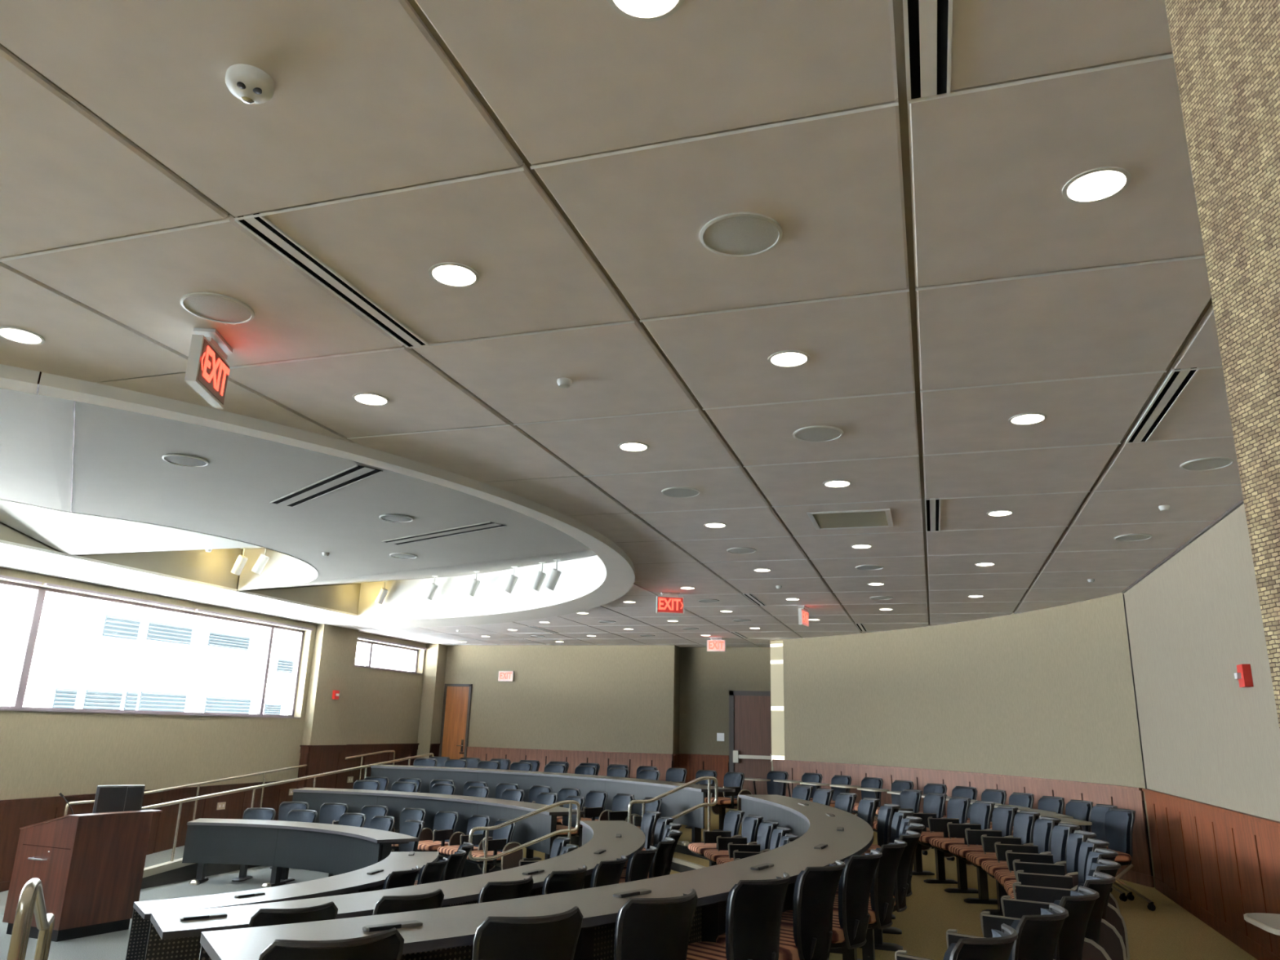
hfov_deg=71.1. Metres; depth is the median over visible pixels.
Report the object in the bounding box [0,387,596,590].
ceiling
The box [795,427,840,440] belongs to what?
grille
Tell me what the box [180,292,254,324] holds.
ceiling speaker
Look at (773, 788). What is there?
chair
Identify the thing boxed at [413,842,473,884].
desk chair
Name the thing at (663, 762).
wainscot
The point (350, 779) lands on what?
wall outlet
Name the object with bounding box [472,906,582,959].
desk chair
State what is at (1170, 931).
floor
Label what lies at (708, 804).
stair railing
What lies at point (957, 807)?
seat
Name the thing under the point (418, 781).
seat
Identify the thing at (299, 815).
desk chair
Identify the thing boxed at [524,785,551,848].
seat
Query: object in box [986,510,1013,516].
recessed light
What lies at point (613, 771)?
desk chair
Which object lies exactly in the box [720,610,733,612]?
recessed light
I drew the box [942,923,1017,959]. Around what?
seat
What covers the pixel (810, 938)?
desk chair
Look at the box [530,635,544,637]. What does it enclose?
ceiling speaker
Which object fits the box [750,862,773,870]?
module
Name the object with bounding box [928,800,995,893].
seat
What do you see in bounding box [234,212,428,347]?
ceiling vent
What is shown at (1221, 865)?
wainscot
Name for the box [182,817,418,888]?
curved desk
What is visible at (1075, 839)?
seat
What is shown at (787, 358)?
recessed light
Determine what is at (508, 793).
desk chair
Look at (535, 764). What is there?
seat
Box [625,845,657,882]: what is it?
desk chair
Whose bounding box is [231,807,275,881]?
desk chair
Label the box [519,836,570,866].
seat
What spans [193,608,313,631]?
trim
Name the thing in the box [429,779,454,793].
seat
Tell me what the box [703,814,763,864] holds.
seat
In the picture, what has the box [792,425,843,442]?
ceiling speaker
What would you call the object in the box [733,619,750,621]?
grille
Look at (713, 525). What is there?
recessed light
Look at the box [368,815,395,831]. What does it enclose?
desk chair
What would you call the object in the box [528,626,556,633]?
ceiling vent
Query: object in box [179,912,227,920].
module
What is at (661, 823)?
desk chair
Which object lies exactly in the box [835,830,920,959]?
desk chair
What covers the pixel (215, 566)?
ceiling
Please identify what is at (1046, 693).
wall
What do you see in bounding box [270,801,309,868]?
seat
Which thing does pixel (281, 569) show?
wall
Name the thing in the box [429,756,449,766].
seat
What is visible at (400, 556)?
grille
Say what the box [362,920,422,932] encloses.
module
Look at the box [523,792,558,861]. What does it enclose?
desk chair
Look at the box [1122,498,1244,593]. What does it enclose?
trim
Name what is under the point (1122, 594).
trim
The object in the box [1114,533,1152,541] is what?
ceiling speaker
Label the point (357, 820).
desk chair
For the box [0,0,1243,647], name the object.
ceiling
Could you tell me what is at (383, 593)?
head
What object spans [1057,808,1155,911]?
chair
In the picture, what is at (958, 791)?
chair
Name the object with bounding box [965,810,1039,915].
seat
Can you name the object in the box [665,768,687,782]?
seat
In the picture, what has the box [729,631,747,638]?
ceiling vent
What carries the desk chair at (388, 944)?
on the floor at (1170, 931)
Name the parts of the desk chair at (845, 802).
backrest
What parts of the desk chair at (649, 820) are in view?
backrest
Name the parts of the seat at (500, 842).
seat, post, armrest, backrest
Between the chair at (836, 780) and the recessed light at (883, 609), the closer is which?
the recessed light at (883, 609)
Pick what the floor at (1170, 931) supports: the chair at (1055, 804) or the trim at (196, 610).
the chair at (1055, 804)
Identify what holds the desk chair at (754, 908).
on the floor at (1170, 931)
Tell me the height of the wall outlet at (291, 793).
0.100 m
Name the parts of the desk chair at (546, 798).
post, plate, backrest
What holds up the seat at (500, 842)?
on the floor at (111, 945)
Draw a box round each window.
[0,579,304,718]
[355,639,422,674]
[770,640,784,760]
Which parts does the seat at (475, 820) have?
seat, post, armrest, backrest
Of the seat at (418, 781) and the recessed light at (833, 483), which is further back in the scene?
the seat at (418, 781)
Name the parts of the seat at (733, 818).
seat, post, armrest, backrest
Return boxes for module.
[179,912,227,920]
[234,892,265,897]
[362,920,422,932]
[366,869,383,874]
[408,851,414,855]
[522,869,544,875]
[593,848,605,853]
[613,888,651,897]
[615,833,621,837]
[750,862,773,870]
[813,844,827,848]
[826,813,835,817]
[836,826,844,831]
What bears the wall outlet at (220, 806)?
attached to the wainscot at (15, 814)
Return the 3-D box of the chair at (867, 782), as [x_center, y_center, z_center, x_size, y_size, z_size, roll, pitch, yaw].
[3.114,4.692,12.818,0.771,0.821,0.538,9,-17,-26]
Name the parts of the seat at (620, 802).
armrest, backrest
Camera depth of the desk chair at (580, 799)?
11.52 m
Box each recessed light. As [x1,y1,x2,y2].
[0,326,44,345]
[351,392,389,405]
[428,262,479,287]
[607,0,684,22]
[617,441,648,452]
[622,600,636,603]
[680,586,695,589]
[703,522,726,528]
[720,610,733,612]
[753,568,771,572]
[768,350,809,367]
[785,598,799,600]
[822,480,851,487]
[850,544,872,548]
[867,582,884,585]
[878,608,893,610]
[967,595,984,597]
[974,562,995,566]
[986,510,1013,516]
[1008,412,1047,425]
[1062,166,1131,204]
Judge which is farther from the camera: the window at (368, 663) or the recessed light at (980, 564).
the window at (368, 663)
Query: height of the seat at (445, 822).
0.823 m
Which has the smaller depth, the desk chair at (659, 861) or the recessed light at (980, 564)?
the desk chair at (659, 861)
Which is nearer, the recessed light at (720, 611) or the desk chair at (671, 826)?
the desk chair at (671, 826)
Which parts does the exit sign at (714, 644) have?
plate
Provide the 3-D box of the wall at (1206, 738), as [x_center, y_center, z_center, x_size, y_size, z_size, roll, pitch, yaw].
[3.202,0.988,2.891,0.120,3.964,14.350,-3,-16,17]
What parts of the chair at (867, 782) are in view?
seat, backrest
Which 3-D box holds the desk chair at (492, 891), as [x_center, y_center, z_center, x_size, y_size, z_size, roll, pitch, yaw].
[-0.948,2.799,5.348,0.606,0.823,0.470,-10,-19,35]
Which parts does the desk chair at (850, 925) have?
seat, backrest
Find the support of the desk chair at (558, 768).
on the floor at (1170, 931)
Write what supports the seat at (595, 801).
on the floor at (471, 868)
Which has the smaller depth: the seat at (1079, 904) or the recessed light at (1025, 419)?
the seat at (1079, 904)
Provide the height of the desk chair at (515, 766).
0.823 m
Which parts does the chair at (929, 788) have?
backrest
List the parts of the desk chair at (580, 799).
seat, backrest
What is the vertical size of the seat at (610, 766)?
0.823 m
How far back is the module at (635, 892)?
4.03 m
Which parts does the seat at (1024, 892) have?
armrest, backrest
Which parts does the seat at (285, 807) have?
backrest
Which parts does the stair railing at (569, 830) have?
post, post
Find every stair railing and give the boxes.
[6,878,54,959]
[467,800,580,874]
[627,776,718,831]
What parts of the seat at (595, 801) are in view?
seat, post, armrest, backrest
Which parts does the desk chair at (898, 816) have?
backrest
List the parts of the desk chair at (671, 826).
seat, backrest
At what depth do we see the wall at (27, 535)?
11.97 m
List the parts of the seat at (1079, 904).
armrest, backrest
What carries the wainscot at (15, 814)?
attached to the wall at (42, 754)
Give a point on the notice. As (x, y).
(720, 736)
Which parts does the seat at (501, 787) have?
backrest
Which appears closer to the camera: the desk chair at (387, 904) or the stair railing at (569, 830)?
the desk chair at (387, 904)
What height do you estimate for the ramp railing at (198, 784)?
1.414 m
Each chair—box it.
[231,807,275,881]
[248,901,337,927]
[258,927,404,959]
[280,809,317,882]
[328,813,366,876]
[353,779,380,790]
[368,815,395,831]
[373,888,444,915]
[382,865,419,889]
[391,781,417,792]
[398,819,424,851]
[413,758,437,766]
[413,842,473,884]
[417,857,448,884]
[431,783,455,795]
[440,848,466,881]
[444,759,467,768]
[465,786,489,797]
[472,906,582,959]
[477,760,500,768]
[477,875,533,903]
[501,788,524,801]
[510,761,532,771]
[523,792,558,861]
[542,865,586,894]
[543,764,566,773]
[555,795,585,838]
[574,765,596,775]
[590,855,627,888]
[607,767,629,777]
[613,888,697,959]
[618,836,675,883]
[619,829,682,879]
[622,822,681,869]
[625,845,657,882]
[627,816,674,860]
[637,769,660,780]
[640,810,661,850]
[686,871,790,959]
[715,859,845,959]
[744,770,788,795]
[773,773,822,800]
[780,848,882,949]
[791,785,813,800]
[800,774,851,807]
[812,788,834,805]
[830,777,883,820]
[832,839,906,959]
[835,792,857,813]
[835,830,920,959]
[857,780,913,831]
[857,797,879,828]
[859,822,924,951]
[861,809,914,919]
[865,803,900,853]
[882,815,922,934]
[887,783,946,848]
[921,786,977,860]
[946,789,1006,861]
[969,792,1034,866]
[994,795,1064,843]
[1017,799,1093,831]
[1038,804,1134,900]
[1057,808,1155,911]
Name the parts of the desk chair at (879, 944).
post, plate, backrest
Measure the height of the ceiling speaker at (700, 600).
0.009 m
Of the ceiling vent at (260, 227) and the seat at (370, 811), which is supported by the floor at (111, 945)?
the seat at (370, 811)
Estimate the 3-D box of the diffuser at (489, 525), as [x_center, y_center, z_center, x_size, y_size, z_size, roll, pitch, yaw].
[-1.757,0.473,7.904,1.500,0.018,0.184,-11,-20,38]
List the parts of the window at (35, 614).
sill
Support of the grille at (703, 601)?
attached to the ceiling speaker at (700, 600)
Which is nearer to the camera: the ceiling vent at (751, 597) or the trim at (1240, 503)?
the trim at (1240, 503)
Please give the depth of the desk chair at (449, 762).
15.44 m
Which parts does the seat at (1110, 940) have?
armrest, backrest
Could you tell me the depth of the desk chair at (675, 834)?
7.86 m
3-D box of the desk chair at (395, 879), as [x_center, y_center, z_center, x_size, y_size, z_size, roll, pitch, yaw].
[-2.117,3.575,7.256,0.606,0.823,0.470,-4,-16,18]
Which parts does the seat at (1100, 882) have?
armrest, backrest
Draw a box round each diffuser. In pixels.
[270,465,382,506]
[382,521,506,545]
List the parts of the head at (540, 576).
stem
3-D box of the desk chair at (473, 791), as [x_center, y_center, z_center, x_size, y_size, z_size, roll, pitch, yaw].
[-2.440,4.783,12.677,0.470,0.823,0.606,-8,-18,30]
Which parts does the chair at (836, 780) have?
seat, backrest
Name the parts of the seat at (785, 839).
backrest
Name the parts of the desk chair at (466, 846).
backrest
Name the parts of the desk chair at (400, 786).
backrest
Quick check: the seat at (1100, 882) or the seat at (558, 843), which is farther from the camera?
the seat at (558, 843)
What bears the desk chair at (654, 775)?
on the floor at (1170, 931)
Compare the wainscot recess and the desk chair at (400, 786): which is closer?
the desk chair at (400, 786)
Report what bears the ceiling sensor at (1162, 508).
attached to the ceiling at (935, 275)
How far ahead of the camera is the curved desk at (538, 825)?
12.25 m
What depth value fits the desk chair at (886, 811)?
8.12 m
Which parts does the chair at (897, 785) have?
seat, backrest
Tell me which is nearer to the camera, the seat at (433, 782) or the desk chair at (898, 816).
the desk chair at (898, 816)
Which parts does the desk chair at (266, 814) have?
plate, post, backrest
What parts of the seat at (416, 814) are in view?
backrest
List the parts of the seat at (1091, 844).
seat, armrest, backrest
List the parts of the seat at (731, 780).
seat, post, armrest, backrest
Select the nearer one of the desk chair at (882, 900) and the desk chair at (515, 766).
the desk chair at (882, 900)
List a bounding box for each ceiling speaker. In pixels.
[161,453,208,466]
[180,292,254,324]
[378,514,413,522]
[389,552,417,558]
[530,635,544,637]
[598,620,615,622]
[640,635,654,636]
[661,486,700,497]
[682,627,698,630]
[697,599,719,602]
[699,212,782,257]
[726,546,756,553]
[733,618,751,622]
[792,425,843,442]
[855,564,884,570]
[870,595,893,599]
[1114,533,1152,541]
[1179,457,1234,471]
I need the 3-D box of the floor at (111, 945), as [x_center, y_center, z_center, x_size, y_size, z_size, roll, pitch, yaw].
[-1.663,4.084,7.509,12.900,0.001,21.500,-3,-16,17]
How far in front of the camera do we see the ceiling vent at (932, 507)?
6.65 m
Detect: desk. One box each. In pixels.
[125,851,439,959]
[144,820,645,959]
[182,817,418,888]
[199,794,873,959]
[292,787,585,859]
[370,764,735,845]
[1243,912,1279,935]
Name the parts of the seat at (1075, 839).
seat, armrest, backrest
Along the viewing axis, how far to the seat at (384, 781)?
14.50 m
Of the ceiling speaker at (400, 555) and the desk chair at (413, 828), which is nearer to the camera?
the ceiling speaker at (400, 555)
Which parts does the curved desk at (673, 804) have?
modesty panel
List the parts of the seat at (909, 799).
seat, backrest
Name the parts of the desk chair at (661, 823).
backrest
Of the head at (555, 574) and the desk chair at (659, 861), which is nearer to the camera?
the desk chair at (659, 861)
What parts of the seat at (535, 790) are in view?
backrest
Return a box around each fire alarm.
[332,690,339,699]
[1234,664,1253,687]
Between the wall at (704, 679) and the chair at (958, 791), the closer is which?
the chair at (958, 791)
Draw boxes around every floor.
[0,865,419,959]
[391,829,679,877]
[570,807,1257,959]
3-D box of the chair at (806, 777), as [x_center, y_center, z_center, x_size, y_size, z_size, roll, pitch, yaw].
[2.424,4.915,13.694,0.772,0.821,0.538,11,-18,-32]
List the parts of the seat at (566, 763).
backrest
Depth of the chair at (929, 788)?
11.82 m
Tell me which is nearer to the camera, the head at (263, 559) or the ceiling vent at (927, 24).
the ceiling vent at (927, 24)
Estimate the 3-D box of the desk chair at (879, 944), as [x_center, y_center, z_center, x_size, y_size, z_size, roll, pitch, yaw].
[1.728,2.870,6.354,0.606,0.823,0.470,-4,-16,18]
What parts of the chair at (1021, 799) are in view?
backrest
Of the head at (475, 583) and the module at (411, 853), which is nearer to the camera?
the module at (411, 853)
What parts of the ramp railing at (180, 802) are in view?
post, post, handrail, post, post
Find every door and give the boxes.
[438,684,472,759]
[728,690,771,808]
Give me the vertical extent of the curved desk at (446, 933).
0.710 m
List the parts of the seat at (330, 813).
backrest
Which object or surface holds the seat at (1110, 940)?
on the floor at (1170, 931)
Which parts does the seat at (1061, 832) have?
seat, armrest, backrest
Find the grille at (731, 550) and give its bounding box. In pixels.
[728,548,755,553]
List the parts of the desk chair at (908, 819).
plate, backrest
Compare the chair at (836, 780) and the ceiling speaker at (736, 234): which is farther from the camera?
the chair at (836, 780)
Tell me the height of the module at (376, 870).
0.013 m
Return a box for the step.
[670,852,709,872]
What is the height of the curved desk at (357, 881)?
0.710 m
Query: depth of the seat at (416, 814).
12.24 m
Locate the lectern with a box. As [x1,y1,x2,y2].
[2,809,162,942]
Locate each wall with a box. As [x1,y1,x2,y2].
[0,498,318,591]
[0,521,352,591]
[0,567,447,799]
[103,372,608,620]
[439,644,675,754]
[674,645,770,755]
[769,592,1155,887]
[1123,503,1279,822]
[1164,0,1279,728]
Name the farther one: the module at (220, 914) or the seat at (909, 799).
the seat at (909, 799)
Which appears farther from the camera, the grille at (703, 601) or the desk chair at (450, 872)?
the grille at (703, 601)
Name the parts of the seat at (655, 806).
armrest, backrest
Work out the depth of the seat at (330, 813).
12.67 m
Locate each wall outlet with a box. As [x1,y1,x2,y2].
[216,801,226,809]
[288,788,296,795]
[346,776,353,782]
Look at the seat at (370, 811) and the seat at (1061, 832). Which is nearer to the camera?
the seat at (1061, 832)
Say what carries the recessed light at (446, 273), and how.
in the ceiling at (935, 275)
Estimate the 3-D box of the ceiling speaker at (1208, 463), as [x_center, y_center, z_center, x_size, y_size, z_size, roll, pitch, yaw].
[3.334,-0.092,5.269,0.272,0.009,0.272,-3,-16,17]
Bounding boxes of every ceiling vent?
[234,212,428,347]
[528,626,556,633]
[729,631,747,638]
[743,594,766,605]
[806,508,893,529]
[855,622,866,631]
[902,0,952,101]
[924,497,940,531]
[1124,367,1199,443]
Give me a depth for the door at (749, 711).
17.20 m
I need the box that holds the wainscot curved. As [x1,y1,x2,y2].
[772,759,1154,887]
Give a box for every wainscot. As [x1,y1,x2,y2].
[0,780,298,892]
[297,743,439,789]
[466,746,672,781]
[1142,788,1279,959]
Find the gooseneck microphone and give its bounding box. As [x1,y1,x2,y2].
[58,792,73,814]
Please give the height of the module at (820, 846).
0.013 m
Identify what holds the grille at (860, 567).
attached to the ceiling speaker at (868, 567)
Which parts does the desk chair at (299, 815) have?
post, plate, backrest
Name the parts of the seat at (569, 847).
backrest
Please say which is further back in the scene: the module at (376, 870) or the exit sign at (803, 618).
the exit sign at (803, 618)
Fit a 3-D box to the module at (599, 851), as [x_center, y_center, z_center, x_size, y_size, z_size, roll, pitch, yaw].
[-0.328,3.058,7.372,0.053,0.013,0.220,-2,-16,13]
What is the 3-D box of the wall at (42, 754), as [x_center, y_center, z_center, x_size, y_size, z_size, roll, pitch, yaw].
[-7.497,2.674,9.489,0.560,3.664,20.870,-3,-16,17]
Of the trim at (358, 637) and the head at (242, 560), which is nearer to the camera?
the head at (242, 560)
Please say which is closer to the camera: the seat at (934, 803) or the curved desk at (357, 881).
the curved desk at (357, 881)
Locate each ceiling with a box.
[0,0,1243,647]
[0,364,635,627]
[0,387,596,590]
[0,523,360,614]
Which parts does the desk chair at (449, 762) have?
backrest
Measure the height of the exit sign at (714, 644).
0.249 m
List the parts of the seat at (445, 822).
seat, armrest, backrest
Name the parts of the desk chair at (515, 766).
backrest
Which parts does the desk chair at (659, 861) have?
backrest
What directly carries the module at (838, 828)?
on the curved desk at (446, 933)
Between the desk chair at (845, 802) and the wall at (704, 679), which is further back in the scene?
the wall at (704, 679)
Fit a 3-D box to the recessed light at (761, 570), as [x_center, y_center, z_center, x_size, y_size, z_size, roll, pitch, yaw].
[1.250,0.923,9.156,0.184,0.005,0.184,-3,-16,17]
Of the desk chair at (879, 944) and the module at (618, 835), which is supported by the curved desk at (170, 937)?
the module at (618, 835)
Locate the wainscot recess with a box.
[672,753,728,808]
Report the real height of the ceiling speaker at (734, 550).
0.009 m
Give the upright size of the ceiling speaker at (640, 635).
0.009 m
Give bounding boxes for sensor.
[225,63,275,103]
[321,551,329,555]
[556,377,571,388]
[1087,578,1094,582]
[1158,505,1169,511]
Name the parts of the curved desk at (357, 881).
modesty panel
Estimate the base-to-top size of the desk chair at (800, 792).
0.823 m
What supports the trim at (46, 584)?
attached to the wall at (42, 754)
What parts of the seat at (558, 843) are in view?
armrest, backrest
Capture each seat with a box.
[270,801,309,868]
[311,803,348,871]
[360,804,394,851]
[364,776,389,791]
[391,808,432,851]
[394,777,422,833]
[417,810,464,879]
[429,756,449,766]
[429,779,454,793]
[437,814,494,877]
[459,757,480,768]
[462,781,487,795]
[466,818,523,874]
[489,758,511,769]
[495,782,523,801]
[518,760,539,771]
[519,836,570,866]
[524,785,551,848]
[547,760,568,773]
[556,787,583,836]
[560,790,612,848]
[560,844,577,854]
[578,762,599,775]
[606,764,628,776]
[608,793,640,826]
[632,796,662,844]
[635,765,657,778]
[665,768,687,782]
[684,769,724,828]
[688,809,744,866]
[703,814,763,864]
[704,772,751,831]
[715,820,778,864]
[733,826,791,860]
[734,833,799,860]
[872,789,931,850]
[894,902,1068,959]
[912,792,954,875]
[917,795,973,884]
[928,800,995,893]
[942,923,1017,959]
[946,885,1099,959]
[947,804,1017,904]
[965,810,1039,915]
[979,871,1115,959]
[981,816,1061,879]
[994,822,1079,887]
[1000,858,1126,959]
[1004,830,1096,895]
[1009,838,1119,912]
[1012,847,1129,959]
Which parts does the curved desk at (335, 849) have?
modesty panel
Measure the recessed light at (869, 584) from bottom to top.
0.005 m
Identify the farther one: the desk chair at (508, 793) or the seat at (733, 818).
the desk chair at (508, 793)
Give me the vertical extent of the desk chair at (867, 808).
0.823 m
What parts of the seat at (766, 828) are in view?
seat, armrest, backrest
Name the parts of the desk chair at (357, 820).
backrest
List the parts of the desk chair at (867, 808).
backrest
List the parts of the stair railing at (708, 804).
post, post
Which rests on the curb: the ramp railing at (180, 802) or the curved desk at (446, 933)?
the ramp railing at (180, 802)
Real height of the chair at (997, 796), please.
0.821 m
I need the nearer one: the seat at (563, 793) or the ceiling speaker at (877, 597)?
the ceiling speaker at (877, 597)
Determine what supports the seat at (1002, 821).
on the floor at (1170, 931)
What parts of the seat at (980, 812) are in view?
seat, plate, post, armrest, backrest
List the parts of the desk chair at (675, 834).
seat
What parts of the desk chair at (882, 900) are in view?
post, seat, backrest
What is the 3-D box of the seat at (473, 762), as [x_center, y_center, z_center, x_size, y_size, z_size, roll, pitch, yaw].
[-3.139,5.422,16.074,0.524,0.823,0.606,-2,-16,14]
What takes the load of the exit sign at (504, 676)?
attached to the wall at (601, 698)
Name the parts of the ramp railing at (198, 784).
post, post, post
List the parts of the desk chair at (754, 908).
seat, backrest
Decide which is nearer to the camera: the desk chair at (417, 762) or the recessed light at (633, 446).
the recessed light at (633, 446)
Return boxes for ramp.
[0,845,184,895]
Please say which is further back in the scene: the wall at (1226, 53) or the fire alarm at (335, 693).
the fire alarm at (335, 693)
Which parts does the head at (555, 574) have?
stem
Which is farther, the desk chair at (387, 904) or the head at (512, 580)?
the head at (512, 580)
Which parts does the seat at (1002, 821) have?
seat, plate, post, armrest, backrest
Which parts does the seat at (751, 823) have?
seat, armrest, backrest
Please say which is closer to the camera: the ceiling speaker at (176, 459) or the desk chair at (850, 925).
the desk chair at (850, 925)
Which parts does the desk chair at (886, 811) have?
seat, backrest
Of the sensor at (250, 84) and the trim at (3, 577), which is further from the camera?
the trim at (3, 577)
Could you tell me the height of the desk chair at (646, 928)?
0.823 m
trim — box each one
[0,574,42,585]
[42,582,194,610]
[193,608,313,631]
[357,636,426,649]
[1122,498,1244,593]
[1122,594,1146,788]
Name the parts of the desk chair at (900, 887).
seat, post, backrest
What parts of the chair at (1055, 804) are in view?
backrest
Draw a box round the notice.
[716,733,724,741]
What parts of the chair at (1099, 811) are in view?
backrest, leg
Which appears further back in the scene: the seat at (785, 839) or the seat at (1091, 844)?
the seat at (785, 839)
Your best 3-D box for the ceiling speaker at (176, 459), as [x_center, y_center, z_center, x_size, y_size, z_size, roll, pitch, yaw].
[-2.960,-0.125,5.832,0.272,0.009,0.272,-3,-16,17]
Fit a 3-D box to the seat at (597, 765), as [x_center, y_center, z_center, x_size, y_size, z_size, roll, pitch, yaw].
[-0.955,5.234,15.178,0.524,0.823,0.606,-7,-18,29]
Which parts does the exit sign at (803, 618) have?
plate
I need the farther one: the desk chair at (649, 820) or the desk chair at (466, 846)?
the desk chair at (649, 820)
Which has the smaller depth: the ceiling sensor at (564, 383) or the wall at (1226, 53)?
the wall at (1226, 53)
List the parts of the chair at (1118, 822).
leg, backrest, seat, leg, leg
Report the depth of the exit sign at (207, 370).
3.82 m
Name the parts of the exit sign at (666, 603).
plate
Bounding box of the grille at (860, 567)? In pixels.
[857,565,882,569]
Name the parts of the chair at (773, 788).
tablet arm, backrest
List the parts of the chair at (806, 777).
tablet arm, backrest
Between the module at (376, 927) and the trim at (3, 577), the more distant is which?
the trim at (3, 577)
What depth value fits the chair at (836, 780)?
13.39 m
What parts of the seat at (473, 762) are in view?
backrest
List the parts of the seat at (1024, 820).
seat, plate, post, armrest, backrest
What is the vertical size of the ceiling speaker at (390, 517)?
0.009 m
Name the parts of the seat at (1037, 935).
armrest, backrest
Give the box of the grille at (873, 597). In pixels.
[871,596,892,599]
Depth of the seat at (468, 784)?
14.05 m
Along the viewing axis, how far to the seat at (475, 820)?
11.26 m
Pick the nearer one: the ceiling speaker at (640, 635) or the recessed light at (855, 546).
the recessed light at (855, 546)
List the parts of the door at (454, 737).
handle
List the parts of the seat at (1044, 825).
seat, armrest, backrest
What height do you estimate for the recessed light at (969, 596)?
0.005 m
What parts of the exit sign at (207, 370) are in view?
plate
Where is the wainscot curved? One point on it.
(1128, 797)
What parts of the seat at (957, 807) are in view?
seat, post, plate, armrest, backrest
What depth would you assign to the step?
11.09 m
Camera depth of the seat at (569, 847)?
9.02 m
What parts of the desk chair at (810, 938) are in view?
seat, backrest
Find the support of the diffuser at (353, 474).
attached to the ceiling at (58, 454)
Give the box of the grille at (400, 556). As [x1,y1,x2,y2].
[391,554,415,558]
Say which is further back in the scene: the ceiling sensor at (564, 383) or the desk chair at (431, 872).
the desk chair at (431, 872)
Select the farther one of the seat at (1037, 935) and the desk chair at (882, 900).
the desk chair at (882, 900)
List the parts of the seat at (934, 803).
post, plate, armrest, backrest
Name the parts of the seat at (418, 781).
backrest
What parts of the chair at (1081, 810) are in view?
backrest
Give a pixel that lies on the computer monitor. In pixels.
(108, 798)
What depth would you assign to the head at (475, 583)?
12.98 m
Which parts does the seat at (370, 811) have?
backrest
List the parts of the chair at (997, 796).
backrest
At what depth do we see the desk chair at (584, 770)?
14.38 m
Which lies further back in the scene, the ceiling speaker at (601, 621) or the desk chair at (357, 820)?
the ceiling speaker at (601, 621)
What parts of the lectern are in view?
handle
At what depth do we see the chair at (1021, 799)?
10.37 m
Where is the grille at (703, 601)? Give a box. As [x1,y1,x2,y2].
[699,600,718,602]
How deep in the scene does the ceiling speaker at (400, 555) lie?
8.96 m
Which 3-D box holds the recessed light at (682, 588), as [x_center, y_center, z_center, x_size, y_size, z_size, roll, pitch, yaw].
[0.555,1.262,10.452,0.184,0.005,0.184,-3,-16,17]
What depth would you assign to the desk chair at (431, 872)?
7.65 m
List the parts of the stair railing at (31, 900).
post, post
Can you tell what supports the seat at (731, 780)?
on the floor at (1170, 931)
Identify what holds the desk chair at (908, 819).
on the floor at (1170, 931)
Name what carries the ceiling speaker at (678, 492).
attached to the ceiling at (935, 275)
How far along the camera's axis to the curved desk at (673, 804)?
13.40 m
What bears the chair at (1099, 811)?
on the floor at (1170, 931)
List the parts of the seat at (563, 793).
seat, backrest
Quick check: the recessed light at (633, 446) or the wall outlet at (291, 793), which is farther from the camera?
the wall outlet at (291, 793)
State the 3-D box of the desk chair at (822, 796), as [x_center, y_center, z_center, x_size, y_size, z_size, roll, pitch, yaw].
[1.874,3.871,9.964,0.606,0.823,0.470,5,-16,-11]
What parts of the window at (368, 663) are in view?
sill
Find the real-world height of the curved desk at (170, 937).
0.710 m
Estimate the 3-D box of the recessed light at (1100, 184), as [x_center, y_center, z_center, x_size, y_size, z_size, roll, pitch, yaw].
[1.351,-0.871,2.653,0.184,0.005,0.184,-3,-16,17]
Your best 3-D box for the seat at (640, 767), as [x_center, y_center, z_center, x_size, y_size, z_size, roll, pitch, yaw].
[0.011,5.077,14.513,0.524,0.823,0.606,-11,-20,39]
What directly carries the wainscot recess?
attached to the wall at (704, 679)
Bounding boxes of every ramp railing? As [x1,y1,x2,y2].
[62,750,395,820]
[141,752,433,861]
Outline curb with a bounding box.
[141,857,262,888]
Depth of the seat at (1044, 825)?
7.03 m
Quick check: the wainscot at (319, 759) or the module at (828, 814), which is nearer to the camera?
the module at (828, 814)
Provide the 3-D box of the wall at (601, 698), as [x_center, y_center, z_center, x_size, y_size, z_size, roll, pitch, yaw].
[-2.033,5.054,18.131,5.640,3.964,0.120,-3,-16,17]
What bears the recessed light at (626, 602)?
in the ceiling at (935, 275)
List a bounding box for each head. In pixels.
[231,547,248,575]
[251,548,269,574]
[374,580,388,604]
[424,575,438,599]
[466,570,479,596]
[503,566,518,593]
[530,561,546,591]
[544,559,561,591]
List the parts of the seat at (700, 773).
backrest, armrest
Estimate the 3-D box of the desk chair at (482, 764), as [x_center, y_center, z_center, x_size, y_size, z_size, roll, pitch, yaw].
[-2.642,5.128,14.961,0.470,0.823,0.606,-4,-16,20]
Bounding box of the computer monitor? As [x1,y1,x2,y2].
[92,784,145,813]
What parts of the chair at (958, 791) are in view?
backrest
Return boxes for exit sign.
[184,327,232,408]
[497,671,514,681]
[656,591,684,614]
[706,637,725,651]
[797,605,808,627]
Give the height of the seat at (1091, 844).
0.823 m
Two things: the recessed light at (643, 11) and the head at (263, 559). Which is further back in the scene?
the head at (263, 559)
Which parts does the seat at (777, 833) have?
armrest, backrest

